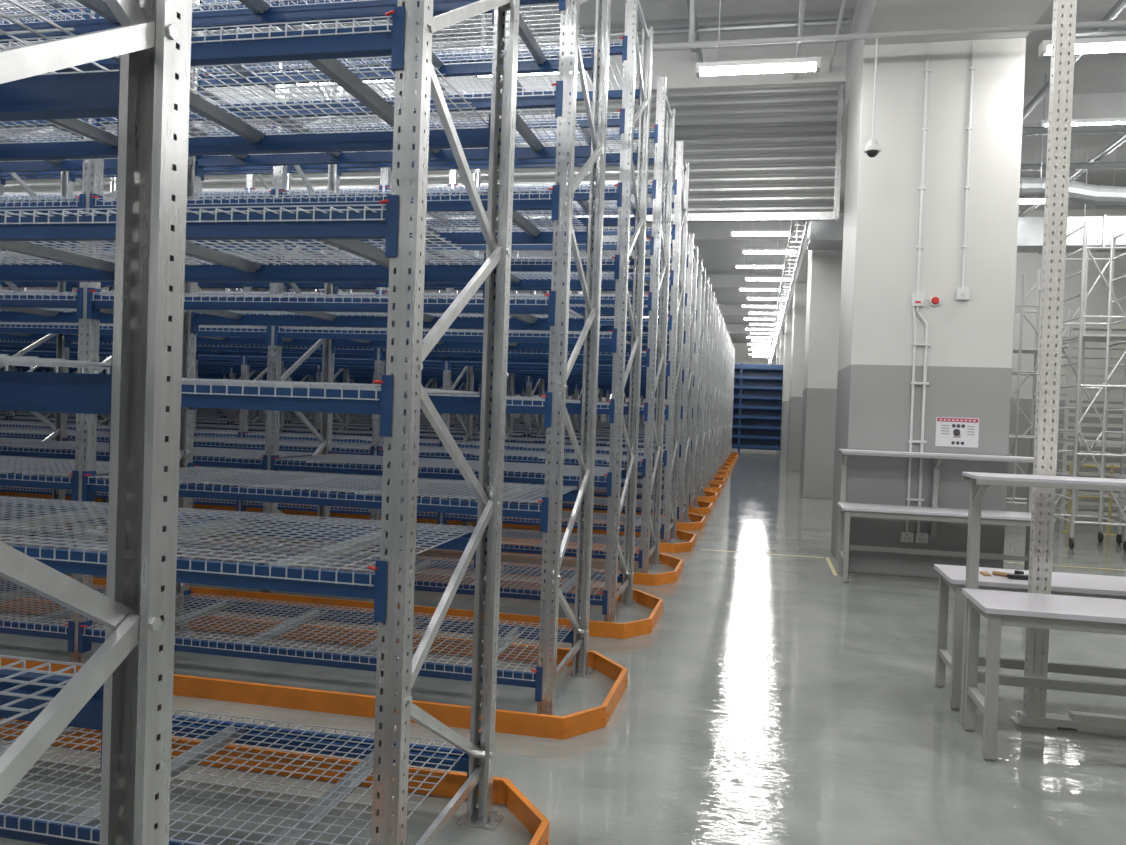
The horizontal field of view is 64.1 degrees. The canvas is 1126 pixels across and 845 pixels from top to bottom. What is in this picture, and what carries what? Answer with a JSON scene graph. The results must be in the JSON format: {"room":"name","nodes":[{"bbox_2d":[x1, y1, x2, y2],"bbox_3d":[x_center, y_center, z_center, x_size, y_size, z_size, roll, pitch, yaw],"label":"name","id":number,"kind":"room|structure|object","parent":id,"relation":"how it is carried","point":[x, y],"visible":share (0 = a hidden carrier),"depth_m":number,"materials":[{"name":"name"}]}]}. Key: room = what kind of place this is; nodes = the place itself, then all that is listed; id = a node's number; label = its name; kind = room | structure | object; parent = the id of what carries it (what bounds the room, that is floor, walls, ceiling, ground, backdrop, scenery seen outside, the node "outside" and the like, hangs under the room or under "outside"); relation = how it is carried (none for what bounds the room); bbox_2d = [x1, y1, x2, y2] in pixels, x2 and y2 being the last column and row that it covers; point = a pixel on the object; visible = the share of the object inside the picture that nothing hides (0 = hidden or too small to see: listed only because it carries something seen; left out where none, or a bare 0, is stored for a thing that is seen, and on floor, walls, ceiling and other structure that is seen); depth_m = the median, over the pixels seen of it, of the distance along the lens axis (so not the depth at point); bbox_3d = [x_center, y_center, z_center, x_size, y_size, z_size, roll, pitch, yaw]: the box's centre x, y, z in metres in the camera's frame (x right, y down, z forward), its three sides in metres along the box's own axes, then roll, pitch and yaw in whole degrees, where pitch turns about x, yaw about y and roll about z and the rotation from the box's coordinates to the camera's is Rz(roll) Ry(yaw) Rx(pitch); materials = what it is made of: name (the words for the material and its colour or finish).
{"room":"distribution center","nodes":[
{"label":"distribution center","id":0,"kind":"room"},
{"bbox_2d":[2,255,429,413],"bbox_3d":[-16.211,-2.700,33.674,0.100,6.400,65.000,2,1,12],"label":"wall","id":1,"kind":"structure","parent":0,"point":[5,288],"depth_m":29.76,"materials":[{"name":"paint"}]},
{"bbox_2d":[203,42,846,103],"bbox_3d":[-8.047,-5.046,14.131,23.930,0.500,0.300,2,1,12],"label":"ceiling beam","id":2,"kind":"structure","parent":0,"point":[678,67],"depth_m":11.82,"materials":[{"name":"white paint"}]},
{"bbox_2d":[0,84,843,222],"bbox_3d":[-8.098,-3.922,14.121,23.920,1.730,0.140,2,1,12],"label":"louver","id":3,"kind":"object","parent":2,"relation":"attached to","point":[773,154],"visible":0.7,"depth_m":11.85,"materials":[{"name":"metal"}]},
{"bbox_2d":[0,448,1125,844],"bbox_3d":[-0.160,1.169,30.230,33.000,0.102,65.000,2,1,12],"label":"floor","id":4,"kind":"structure","parent":0,"point":[770,699],"depth_m":4.75,"materials":[{"name":"concrete"}]},
{"bbox_2d":[0,0,191,844],"bbox_3d":[-10.162,-1.161,3.082,19.400,4.750,1.030,2,1,12],"label":"rack","id":5,"kind":"object","parent":4,"relation":"on","point":[124,690],"visible":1,"depth_m":1.49,"materials":[{"name":"metal"}]},
{"bbox_2d":[0,0,519,844],"bbox_3d":[-9.734,-1.179,5.056,19.400,4.750,1.030,2,1,12],"label":"rack","id":6,"kind":"object","parent":4,"relation":"on","point":[406,38],"visible":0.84,"depth_m":3.07,"materials":[{"name":"metal"}]},
{"bbox_2d":[0,718,549,844],"bbox_3d":[-9.788,1.143,5.084,19.817,0.105,1.268,2,1,12],"label":"guard rail","id":7,"kind":"object","parent":4,"relation":"on","point":[505,792],"visible":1,"depth_m":3.81,"materials":[{"name":"metal"}]},
{"bbox_2d":[0,0,610,715],"bbox_3d":[-9.306,-1.196,7.030,19.400,4.750,1.030,2,1,12],"label":"rack","id":8,"kind":"object","parent":4,"relation":"on","point":[89,301],"visible":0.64,"depth_m":5.15,"materials":[{"name":"metal"}]},
{"bbox_2d":[0,598,627,739],"bbox_3d":[-9.360,1.126,7.058,19.817,0.105,1.268,2,1,12],"label":"guard rail","id":9,"kind":"object","parent":4,"relation":"on","point":[457,716],"visible":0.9,"depth_m":4.74,"materials":[{"name":"metal"}]},
{"bbox_2d":[0,0,652,622],"bbox_3d":[-8.879,-1.213,9.004,19.400,4.750,1.030,2,1,12],"label":"rack","id":10,"kind":"object","parent":4,"relation":"on","point":[323,460],"visible":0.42,"depth_m":7.28,"materials":[{"name":"metal"}]},
{"bbox_2d":[0,540,662,638],"bbox_3d":[-8.933,1.108,9.032,19.817,0.105,1.268,2,1,12],"label":"guard rail","id":11,"kind":"object","parent":4,"relation":"on","point":[644,626],"visible":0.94,"depth_m":6.84,"materials":[{"name":"metal"}]},
{"bbox_2d":[0,77,674,573],"bbox_3d":[-8.451,-1.231,10.978,19.400,4.750,1.030,2,1,12],"label":"rack","id":12,"kind":"object","parent":4,"relation":"on","point":[655,190],"visible":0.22,"depth_m":9.27,"materials":[{"name":"metal"}]},
{"bbox_2d":[6,529,683,585],"bbox_3d":[-8.505,1.091,11.006,19.817,0.105,1.268,2,1,12],"label":"guard rail","id":13,"kind":"object","parent":4,"relation":"on","point":[667,577],"visible":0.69,"depth_m":8.60,"materials":[{"name":"metal"}]},
{"bbox_2d":[0,141,689,542],"bbox_3d":[-8.023,-1.248,12.952,19.400,4.750,1.030,2,1,12],"label":"rack","id":14,"kind":"object","parent":4,"relation":"on","point":[672,412],"visible":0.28,"depth_m":11.35,"materials":[{"name":"metal"}]},
{"bbox_2d":[0,492,696,552],"bbox_3d":[-8.077,1.073,12.980,19.817,0.105,1.268,2,1,12],"label":"guard rail","id":15,"kind":"object","parent":4,"relation":"on","point":[685,546],"visible":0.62,"depth_m":11.96,"materials":[{"name":"metal"}]},
{"bbox_2d":[0,233,697,522],"bbox_3d":[-7.607,-0.931,14.932,19.400,4.080,1.030,2,1,12],"label":"rack","id":16,"kind":"object","parent":4,"relation":"on","point":[691,268],"visible":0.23,"depth_m":13.36,"materials":[{"name":"metal"}]},
{"bbox_2d":[0,258,705,507],"bbox_3d":[-7.179,-0.949,16.906,19.400,4.080,1.030,2,1,12],"label":"rack","id":17,"kind":"object","parent":4,"relation":"on","point":[700,300],"visible":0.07,"depth_m":15.32,"materials":[{"name":"metal"}]},
{"bbox_2d":[0,277,711,496],"bbox_3d":[-6.752,-0.966,18.880,19.400,4.080,1.030,2,1,12],"label":"rack","id":18,"kind":"object","parent":4,"relation":"on","point":[707,307],"visible":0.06,"depth_m":17.33,"materials":[{"name":"metal"}]},
{"bbox_2d":[0,287,716,487],"bbox_3d":[-6.324,-0.984,20.854,19.400,4.080,1.030,2,1,12],"label":"rack","id":19,"kind":"object","parent":4,"relation":"on","point":[713,301],"visible":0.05,"depth_m":19.29,"materials":[{"name":"metal"}]},
{"bbox_2d":[0,304,719,480],"bbox_3d":[-5.896,-1.001,22.828,19.400,4.080,1.030,2,1,12],"label":"rack","id":20,"kind":"object","parent":4,"relation":"on","point":[717,327],"visible":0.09,"depth_m":21.25,"materials":[{"name":"metal"}]},
{"bbox_2d":[17,487,705,530],"bbox_3d":[-7.649,1.056,14.955,19.817,0.105,1.268,2,1,12],"label":"guard rail","id":21,"kind":"object","parent":4,"relation":"on","point":[700,520],"visible":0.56,"depth_m":13.02,"materials":[{"name":"metal"}]},
{"bbox_2d":[101,475,712,514],"bbox_3d":[-7.222,1.039,16.929,19.817,0.105,1.268,2,1,12],"label":"guard rail","id":22,"kind":"object","parent":4,"relation":"on","point":[707,506],"visible":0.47,"depth_m":14.52,"materials":[{"name":"metal"}]},
{"bbox_2d":[198,314,723,474],"bbox_3d":[-5.468,-1.018,24.803,19.400,4.080,1.030,2,1,12],"label":"rack","id":23,"kind":"object","parent":4,"relation":"on","point":[719,361],"visible":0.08,"depth_m":23.20,"materials":[{"name":"metal"}]},
{"bbox_2d":[198,322,725,469],"bbox_3d":[-5.041,-1.036,26.777,19.400,4.080,1.030,2,1,12],"label":"rack","id":24,"kind":"object","parent":4,"relation":"on","point":[723,325],"visible":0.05,"depth_m":25.20,"materials":[{"name":"metal"}]},
{"bbox_2d":[198,329,728,465],"bbox_3d":[-4.613,-1.053,28.751,19.400,4.080,1.030,2,1,12],"label":"rack","id":25,"kind":"object","parent":4,"relation":"on","point":[727,332],"visible":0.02,"depth_m":27.15,"materials":[{"name":"metal"}]},
{"bbox_2d":[198,335,730,461],"bbox_3d":[-4.185,-1.071,30.725,19.400,4.080,1.030,2,1,12],"label":"rack","id":26,"kind":"object","parent":4,"relation":"on","point":[729,337],"visible":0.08,"depth_m":29.12,"materials":[{"name":"metal"}]},
{"bbox_2d":[213,340,731,458],"bbox_3d":[-3.757,-1.088,32.699,19.400,4.080,1.030,2,1,12],"label":"rack","id":27,"kind":"object","parent":4,"relation":"on","point":[729,377],"visible":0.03,"depth_m":31.07,"materials":[{"name":"metal"}]},
{"bbox_2d":[420,346,733,455],"bbox_3d":[-3.330,-1.106,34.673,19.400,4.080,1.030,2,1,12],"label":"rack","id":28,"kind":"object","parent":4,"relation":"on","point":[732,349],"visible":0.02,"depth_m":33.05,"materials":[{"name":"metal"}]},
{"bbox_2d":[420,349,734,453],"bbox_3d":[-2.902,-1.123,36.647,19.400,4.080,1.030,2,1,12],"label":"rack","id":29,"kind":"object","parent":4,"relation":"on","point":[733,369],"visible":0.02,"depth_m":35.01,"materials":[{"name":"metal"}]},
{"bbox_2d":[457,483,717,501],"bbox_3d":[-6.794,1.021,18.903,19.817,0.105,1.268,2,1,12],"label":"guard rail","id":30,"kind":"object","parent":4,"relation":"on","point":[710,496],"visible":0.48,"depth_m":16.42,"materials":[{"name":"metal"}]},
{"bbox_2d":[616,482,721,492],"bbox_3d":[-6.366,1.004,20.877,19.817,0.105,1.268,2,1,12],"label":"guard rail","id":31,"kind":"object","parent":4,"relation":"on","point":[717,488],"visible":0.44,"depth_m":18.37,"materials":[{"name":"metal"}]},
{"bbox_2d":[710,477,725,484],"bbox_3d":[-5.938,0.986,22.851,19.817,0.105,1.268,2,1,12],"label":"guard rail","id":32,"kind":"object","parent":4,"relation":"on","point":[718,480],"visible":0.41,"depth_m":20.35,"materials":[{"name":"metal"}]},
{"bbox_2d":[714,471,727,478],"bbox_3d":[-5.511,0.969,24.825,19.817,0.105,1.268,2,1,12],"label":"guard rail","id":33,"kind":"object","parent":4,"relation":"on","point":[721,474],"visible":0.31,"depth_m":22.33,"materials":[{"name":"metal"}]},
{"bbox_2d":[718,467,730,473],"bbox_3d":[-5.083,0.951,26.799,19.817,0.105,1.268,2,1,12],"label":"guard rail","id":34,"kind":"object","parent":4,"relation":"on","point":[724,469],"visible":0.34,"depth_m":24.37,"materials":[{"name":"metal"}]},
{"bbox_2d":[721,463,732,468],"bbox_3d":[-4.655,0.934,28.773,19.817,0.105,1.268,2,1,12],"label":"guard rail","id":35,"kind":"object","parent":4,"relation":"on","point":[725,464],"visible":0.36,"depth_m":26.28,"materials":[{"name":"metal"}]},
{"bbox_2d":[724,460,733,464],"bbox_3d":[-4.227,0.916,30.747,19.817,0.105,1.268,2,1,12],"label":"guard rail","id":36,"kind":"object","parent":4,"relation":"on","point":[727,461],"visible":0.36,"depth_m":28.31,"materials":[{"name":"metal"}]},
{"bbox_2d":[692,363,782,451],"bbox_3d":[7.487,-0.655,38.752,4.080,3.800,1.075,2,1,12],"label":"shelving rack","id":37,"kind":"object","parent":4,"relation":"on","point":[757,401],"visible":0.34,"depth_m":38.97,"materials":[{"name":"metal"}]},
{"bbox_2d":[776,348,779,364],"bbox_3d":[13.166,-1.533,52.491,1.560,5.500,1.600,2,1,12],"label":"structural column","id":38,"kind":"structure","parent":4,"relation":"on","point":[778,349],"depth_m":51.83,"materials":[{"name":"paint"}]},
{"bbox_2d":[779,335,784,364],"bbox_3d":[11.323,-1.458,43.989,1.560,5.500,1.600,2,1,12],"label":"structural column","id":39,"kind":"structure","parent":4,"relation":"on","point":[781,353],"depth_m":43.33,"materials":[{"name":"paint"}]},
{"bbox_2d":[780,315,792,456],"bbox_3d":[9.481,-1.382,35.486,1.560,5.500,1.600,2,1,12],"label":"structural column","id":40,"kind":"structure","parent":4,"relation":"on","point":[788,321],"depth_m":34.86,"materials":[{"name":"paint"}]},
{"bbox_2d":[787,283,806,470],"bbox_3d":[7.639,-1.307,26.984,1.560,5.500,1.600,2,1,12],"label":"structural column","id":41,"kind":"structure","parent":4,"relation":"on","point":[800,289],"depth_m":26.34,"materials":[{"name":"paint"}]},
{"bbox_2d":[799,250,842,498],"bbox_3d":[5.796,-1.232,18.482,1.560,5.500,1.600,2,1,12],"label":"structural column","id":42,"kind":"structure","parent":4,"relation":"on","point":[824,266],"depth_m":17.82,"materials":[{"name":"paint"}]},
{"bbox_2d":[831,38,1025,577],"bbox_3d":[3.965,-1.157,10.028,1.560,5.500,1.600,2,1,12],"label":"structural column","id":43,"kind":"structure","parent":4,"relation":"on","point":[970,352],"depth_m":9.26,"materials":[{"name":"paint"}]},
{"bbox_2d":[900,532,927,542],"bbox_3d":[3.615,1.181,9.279,0.264,0.103,0.053,2,1,12],"label":"power socket","id":44,"kind":"object","parent":43,"relation":"attached to","point":[905,536],"visible":1,"depth_m":9.25,"materials":[{"name":"white"}]},
{"bbox_2d":[911,293,924,306],"bbox_3d":[3.646,-1.260,9.247,0.120,0.130,0.060,2,1,12],"label":"box","id":45,"kind":"object","parent":43,"relation":"attached to","point":[917,299],"visible":1,"depth_m":9.22,"materials":[{"name":"white"}]},
{"bbox_2d":[929,295,940,305],"bbox_3d":[3.812,-1.249,9.211,0.110,0.110,0.060,2,1,12],"label":"bell","id":46,"kind":"object","parent":43,"relation":"attached to","point":[935,300],"visible":1,"depth_m":9.20,"materials":[{"name":"red"}]},
{"bbox_2d":[906,40,974,532],"bbox_3d":[3.849,-1.368,9.213,0.509,5.020,0.038,2,1,12],"label":"conduit","id":47,"kind":"object","parent":43,"relation":"attached to","point":[927,70],"visible":1,"depth_m":9.23,"materials":[{"name":"white"}]},
{"bbox_2d":[935,417,978,447],"bbox_3d":[4.029,0.100,9.201,0.410,0.300,0.011,2,1,12],"label":"poster","id":48,"kind":"object","parent":43,"relation":"attached to","point":[950,431],"visible":1,"depth_m":9.20,"materials":[{"name":"white paper"}]},
{"bbox_2d":[956,288,969,299],"bbox_3d":[4.069,-1.309,9.157,0.120,0.120,0.056,2,1,12],"label":"light switch","id":49,"kind":"object","parent":43,"relation":"attached to","point":[961,293],"visible":1,"depth_m":9.13,"materials":[{"name":"white"}]},
{"bbox_2d":[837,449,1054,582],"bbox_3d":[3.732,0.960,8.926,1.910,1.290,0.650,2,1,12],"label":"workbench","id":50,"kind":"object","parent":4,"relation":"on","point":[933,514],"visible":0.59,"depth_m":8.94,"materials":[{"name":"metal"}]},
{"bbox_2d":[1006,270,1040,504],"bbox_3d":[7.361,-0.466,14.773,0.947,4.200,0.939,2,1,12],"label":"scaffold tower","id":51,"kind":"object","parent":4,"relation":"on","point":[1020,349],"visible":0.22,"depth_m":14.41,"materials":[{"name":"metal"}]},
{"bbox_2d":[934,564,1125,709],"bbox_3d":[3.134,1.277,5.083,1.890,0.740,0.520,2,1,12],"label":"workbench","id":52,"kind":"object","parent":4,"relation":"on","point":[1069,584],"visible":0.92,"depth_m":5.04,"materials":[{"name":"metal"}]},
{"bbox_2d":[980,570,1027,579],"bbox_3d":[2.537,0.867,5.162,0.240,0.034,0.150,2,1,12],"label":"tools","id":53,"kind":"object","parent":52,"relation":"on","point":[1018,574],"visible":0.95,"depth_m":5.15,"materials":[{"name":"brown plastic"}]},
{"bbox_2d":[960,472,1125,760],"bbox_3d":[2.993,0.978,4.379,1.890,1.350,0.610,2,1,12],"label":"workbench","id":54,"kind":"object","parent":4,"relation":"on","point":[1004,608],"visible":1,"depth_m":4.50,"materials":[{"name":"metal"}]},
{"bbox_2d":[1011,0,1125,732],"bbox_3d":[3.181,-1.097,4.712,1.300,5.500,0.120,2,1,12],"label":"steel post","id":55,"kind":"object","parent":4,"relation":"on","point":[1034,714],"visible":0.91,"depth_m":4.81,"materials":[{"name":"metal"}]},
{"bbox_2d":[1054,221,1125,551],"bbox_3d":[7.189,-0.480,12.201,0.697,4.300,1.039,2,1,12],"label":"scaffold tower","id":56,"kind":"object","parent":4,"relation":"on","point":[1082,337],"visible":0.85,"depth_m":11.84,"materials":[{"name":"metal"}]},
{"bbox_2d":[1055,311,1125,523],"bbox_3d":[8.894,-0.065,14.953,1.200,3.500,0.655,2,1,12],"label":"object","id":57,"kind":"object","parent":4,"relation":"on","point":[1063,510],"visible":0.45,"depth_m":14.71,"materials":[{"name":"silver metal"}]},
{"bbox_2d":[1061,463,1125,535],"bbox_3d":[8.196,1.161,13.481,1.260,1.050,0.160,2,1,12],"label":"barrier","id":58,"kind":"object","parent":4,"relation":"on","point":[1111,467],"visible":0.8,"depth_m":13.51,"materials":[{"name":"metal"}]},
{"bbox_2d":[1116,355,1125,543],"bbox_3d":[7.997,-0.447,11.924,0.697,4.300,1.039,2,1,12],"label":"scaffold tower","id":59,"kind":"object","parent":4,"relation":"on","point":[1119,536],"visible":0.8,"depth_m":12.43,"materials":[{"name":"metal"}]},
{"bbox_2d":[0,0,1125,343],"bbox_3d":[0.067,-5.326,30.124,33.000,0.100,65.000,2,1,12],"label":"ceiling","id":60,"kind":"structure","parent":0,"point":[1093,72],"depth_m":11.67,"materials":[{"name":"paint"}]},
{"bbox_2d":[294,21,394,85],"bbox_3d":[-2.508,-4.474,10.327,1.240,1.132,0.140,2,1,12],"label":"ceiling light","id":61,"kind":"object","parent":60,"relation":"hanging from","point":[377,21],"depth_m":10.30,"materials":[{"name":"plastic"}]},
{"bbox_2d":[475,71,584,77],"bbox_3d":[-0.360,-4.392,9.862,1.240,1.132,0.140,2,1,12],"label":"ceiling light","id":62,"kind":"object","parent":60,"relation":"hanging from","point":[577,71],"depth_m":9.89,"materials":[{"name":"plastic"}]},
{"bbox_2d":[431,221,803,241],"bbox_3d":[-5.759,-5.165,24.711,23.920,0.450,0.350,2,1,12],"label":"ceiling beam","id":63,"kind":"structure","parent":60,"relation":"attached to","point":[703,231],"depth_m":22.42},
{"bbox_2d":[432,0,849,61],"bbox_3d":[-1.408,-4.557,4.869,6.850,0.290,14.800,2,1,12],"label":"pipe","id":64,"kind":"object","parent":60,"relation":"attached to","point":[845,21],"visible":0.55,"depth_m":10.62,"materials":[{"name":"metal"}]},
{"bbox_2d":[579,0,805,79],"bbox_3d":[-1.433,-4.471,5.361,6.600,0.049,13.950,2,1,12],"label":"conduit","id":65,"kind":"object","parent":60,"relation":"attached to","point":[802,10],"depth_m":10.05,"materials":[{"name":"metal"}]},
{"bbox_2d":[725,324,778,332],"bbox_3d":[-0.232,-5.391,50.218,23.920,0.450,0.350,2,1,12],"label":"ceiling beam","id":66,"kind":"structure","parent":60,"relation":"attached to","point":[732,328],"depth_m":47.91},
{"bbox_2d":[696,0,820,76],"bbox_3d":[2.006,-4.148,9.198,1.240,1.132,0.140,2,1,12],"label":"ceiling light","id":67,"kind":"object","parent":60,"relation":"hanging from","point":[805,64],"depth_m":9.16,"materials":[{"name":"plastic"}]},
{"bbox_2d":[747,330,769,344],"bbox_3d":[10.276,-4.631,47.053,1.240,1.132,0.140,2,1,12],"label":"ceiling light","id":68,"kind":"object","parent":60,"relation":"hanging from","point":[751,343],"depth_m":47.02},
{"bbox_2d":[748,334,768,350],"bbox_3d":[11.165,-4.667,51.157,1.240,1.132,0.140,2,1,12],"label":"ceiling light","id":69,"kind":"object","parent":60,"relation":"hanging from","point":[752,334],"depth_m":51.13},
{"bbox_2d":[749,350,767,354],"bbox_3d":[12.054,-4.703,55.262,1.240,1.132,0.140,2,1,12],"label":"ceiling light","id":70,"kind":"object","parent":60,"relation":"hanging from","point":[752,353],"depth_m":55.24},
{"bbox_2d":[743,302,774,319],"bbox_3d":[7.607,-4.522,34.739,1.240,1.132,0.140,2,1,12],"label":"ceiling light","id":71,"kind":"object","parent":60,"relation":"hanging from","point":[744,318],"depth_m":34.69,"materials":[{"name":"plastic"}]},
{"bbox_2d":[745,310,772,329],"bbox_3d":[8.497,-4.558,38.844,1.240,1.132,0.140,2,1,12],"label":"ceiling light","id":72,"kind":"object","parent":60,"relation":"hanging from","point":[746,328],"depth_m":38.81,"materials":[{"name":"plastic"}]},
{"bbox_2d":[746,316,771,337],"bbox_3d":[9.386,-4.594,42.948,1.240,1.132,0.140,2,1,12],"label":"ceiling light","id":73,"kind":"object","parent":60,"relation":"hanging from","point":[751,316],"depth_m":42.89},
{"bbox_2d":[735,245,783,268],"bbox_3d":[4.939,-4.413,22.425,1.240,1.132,0.140,2,1,12],"label":"ceiling light","id":74,"kind":"object","parent":60,"relation":"hanging from","point":[736,265],"depth_m":22.38,"materials":[{"name":"plastic"}]},
{"bbox_2d":[741,283,778,307],"bbox_3d":[6.718,-4.485,30.634,1.240,1.132,0.140,2,1,12],"label":"ceiling light","id":75,"kind":"object","parent":60,"relation":"hanging from","point":[744,305],"depth_m":30.58,"materials":[{"name":"plastic"}]},
{"bbox_2d":[739,254,781,290],"bbox_3d":[5.829,-4.449,26.530,1.240,1.132,0.140,2,1,12],"label":"ceiling light","id":76,"kind":"object","parent":60,"relation":"hanging from","point":[746,288],"depth_m":26.49,"materials":[{"name":"plastic"}]},
{"bbox_2d":[730,222,792,235],"bbox_3d":[4.050,-4.376,18.321,1.240,1.132,0.140,2,1,12],"label":"ceiling light","id":77,"kind":"object","parent":60,"relation":"hanging from","point":[785,232],"depth_m":18.29,"materials":[{"name":"plastic"}]},
{"bbox_2d":[752,348,771,352],"bbox_3d":[11.805,-4.678,53.167,1.240,1.132,0.140,2,1,12],"label":"ceiling light","id":78,"kind":"object","parent":60,"relation":"hanging from","point":[769,348],"depth_m":53.13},
{"bbox_2d":[751,342,774,347],"bbox_3d":[10.916,-4.641,49.063,1.240,1.132,0.140,2,1,12],"label":"ceiling light","id":79,"kind":"object","parent":60,"relation":"hanging from","point":[755,346],"depth_m":49.04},
{"bbox_2d":[751,330,775,341],"bbox_3d":[10.026,-4.605,44.958,1.240,1.132,0.140,2,1,12],"label":"ceiling light","id":80,"kind":"object","parent":60,"relation":"hanging from","point":[754,340],"depth_m":44.93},
{"bbox_2d":[750,316,777,334],"bbox_3d":[9.137,-4.569,40.854,1.240,1.132,0.140,2,1,12],"label":"ceiling light","id":81,"kind":"object","parent":60,"relation":"hanging from","point":[774,333],"depth_m":40.80,"materials":[{"name":"plastic"}]},
{"bbox_2d":[749,300,779,325],"bbox_3d":[8.247,-4.532,36.749,1.240,1.132,0.140,2,1,12],"label":"ceiling light","id":82,"kind":"object","parent":60,"relation":"hanging from","point":[771,324],"depth_m":36.72,"materials":[{"name":"plastic"}]},
{"bbox_2d":[748,291,782,314],"bbox_3d":[7.358,-4.496,32.645,1.240,1.132,0.140,2,1,12],"label":"ceiling light","id":83,"kind":"object","parent":60,"relation":"hanging from","point":[749,312],"depth_m":32.61,"materials":[{"name":"plastic"}]},
{"bbox_2d":[746,268,786,299],"bbox_3d":[6.469,-4.460,28.540,1.240,1.132,0.140,2,1,12],"label":"ceiling light","id":84,"kind":"object","parent":60,"relation":"hanging from","point":[753,297],"depth_m":28.51,"materials":[{"name":"plastic"}]},
{"bbox_2d":[744,242,790,280],"bbox_3d":[5.579,-4.423,24.435,1.240,1.132,0.140,2,1,12],"label":"ceiling light","id":85,"kind":"object","parent":60,"relation":"hanging from","point":[747,278],"depth_m":24.41,"materials":[{"name":"plastic"}]},
{"bbox_2d":[742,222,797,253],"bbox_3d":[4.690,-4.387,20.331,1.240,1.132,0.140,2,1,12],"label":"ceiling light","id":86,"kind":"object","parent":60,"relation":"hanging from","point":[744,250],"depth_m":20.30,"materials":[{"name":"plastic"}]},
{"bbox_2d":[767,221,808,363],"bbox_3d":[8.447,-4.346,35.480,0.280,1.450,47.000,2,1,12],"label":"cable tray","id":87,"kind":"object","parent":60,"relation":"hanging from","point":[774,337],"visible":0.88,"depth_m":22.36,"materials":[{"name":"metal"}]},
{"bbox_2d":[480,0,1125,50],"bbox_3d":[4.521,-4.183,8.321,13.000,1.158,0.205,2,1,12],"label":"conduit","id":88,"kind":"object","parent":60,"relation":"attached to","point":[1111,23],"depth_m":8.74,"materials":[{"name":"metal"}]},
{"bbox_2d":[807,213,843,249],"bbox_3d":[5.615,-3.608,16.556,2.100,0.700,1.000,2,1,12],"label":"air duct","id":89,"kind":"object","parent":60,"relation":"hanging from","point":[822,235],"visible":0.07,"depth_m":16.26,"materials":[{"name":"metal"}]},
{"bbox_2d":[828,0,845,72],"bbox_3d":[1.809,-4.389,4.174,0.044,0.044,14.800,2,1,12],"label":"conduit","id":90,"kind":"object","parent":60,"relation":"attached to","point":[843,3],"visible":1,"depth_m":10.18,"materials":[{"name":"white"}]},
{"bbox_2d":[864,38,880,156],"bbox_3d":[3.023,-3.148,8.731,0.150,1.145,0.150,2,1,12],"label":"dome security camera","id":91,"kind":"object","parent":60,"relation":"hanging from","point":[872,148],"visible":1,"depth_m":8.72,"materials":[{"name":"white"}]},
{"bbox_2d":[774,0,1052,356],"bbox_3d":[8.068,-4.518,28.398,1.560,0.900,65.000,2,1,12],"label":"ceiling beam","id":92,"kind":"structure","parent":60,"relation":"attached to","point":[870,16],"depth_m":8.82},
{"bbox_2d":[1019,135,1044,203],"bbox_3d":[7.387,-4.204,14.939,1.240,1.132,0.140,2,1,12],"label":"ceiling light","id":93,"kind":"object","parent":60,"relation":"hanging from","point":[1024,200],"depth_m":14.83,"materials":[{"name":"plastic"}]},
{"bbox_2d":[1038,40,1051,56],"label":"ceiling light","id":94,"kind":"object","parent":60,"relation":"hanging from","point":[1045,47],"depth_m":8.45,"materials":[{"name":"white"}]},
{"bbox_2d":[1017,154,1125,253],"bbox_3d":[10.056,-3.850,15.745,6.300,1.680,0.760,2,1,12],"label":"air duct","id":95,"kind":"object","parent":60,"relation":"hanging from","point":[1100,230],"visible":0.31,"depth_m":15.65,"materials":[{"name":"metal"}]},
{"bbox_2d":[1018,0,1125,216],"bbox_3d":[9.205,-3.788,12.297,6.500,0.749,15.000,2,1,12],"label":"roof truss","id":96,"kind":"object","parent":60,"relation":"attached to","point":[1093,163],"visible":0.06,"depth_m":10.98,"materials":[{"name":"metal"}]},
{"bbox_2d":[1019,74,1125,206],"bbox_3d":[7.945,-3.745,11.755,4.405,1.907,0.767,2,1,12],"label":"flexible duct","id":97,"kind":"object","parent":60,"relation":"hanging from","point":[1079,192],"visible":0.6,"depth_m":12.03,"materials":[{"name":"metal"}]},
{"bbox_2d":[1022,92,1125,126],"bbox_3d":[9.329,-4.467,12.750,7.500,0.400,0.350,2,1,12],"label":"ceiling beam","id":98,"kind":"structure","parent":60,"relation":"attached to","point":[1095,105],"depth_m":12.95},
{"bbox_2d":[1038,118,1125,126],"bbox_3d":[6.540,-4.170,11.030,1.240,1.132,0.140,2,1,12],"label":"ceiling light","id":99,"kind":"object","parent":60,"relation":"hanging from","point":[1098,121],"depth_m":10.98,"materials":[{"name":"plastic"}]},
{"bbox_2d":[1075,36,1125,53],"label":"ceiling light","id":100,"kind":"object","parent":60,"relation":"hanging from","point":[1099,45],"depth_m":8.35,"materials":[{"name":"white"}]},
{"bbox_2d":[440,343,775,423],"bbox_3d":[6.846,-2.360,61.988,33.000,6.400,0.100,2,1,12],"label":"wall","id":101,"kind":"structure","parent":0,"point":[741,355],"depth_m":60.77,"materials":[{"name":"paint"}]},
{"bbox_2d":[676,274,790,288],"bbox_3d":[-3.916,-5.240,33.213,23.920,0.450,0.350,2,1,12],"label":"ceiling beam","id":102,"kind":"structure","parent":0,"point":[718,281],"depth_m":30.90,"materials":[{"name":"metal"}]},
{"bbox_2d":[717,304,783,315],"bbox_3d":[-2.074,-5.316,41.716,23.920,0.450,0.350,2,1,12],"label":"ceiling beam","id":103,"kind":"structure","parent":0,"point":[725,310],"depth_m":39.42,"materials":[{"name":"metal"}]},
{"bbox_2d":[1007,209,1125,498],"bbox_3d":[10.828,-1.534,20.152,7.480,6.400,0.200,2,1,12],"label":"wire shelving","id":104,"kind":"structure","parent":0,"point":[1028,264],"depth_m":19.94,"materials":[{"name":"metal"}]}
]}

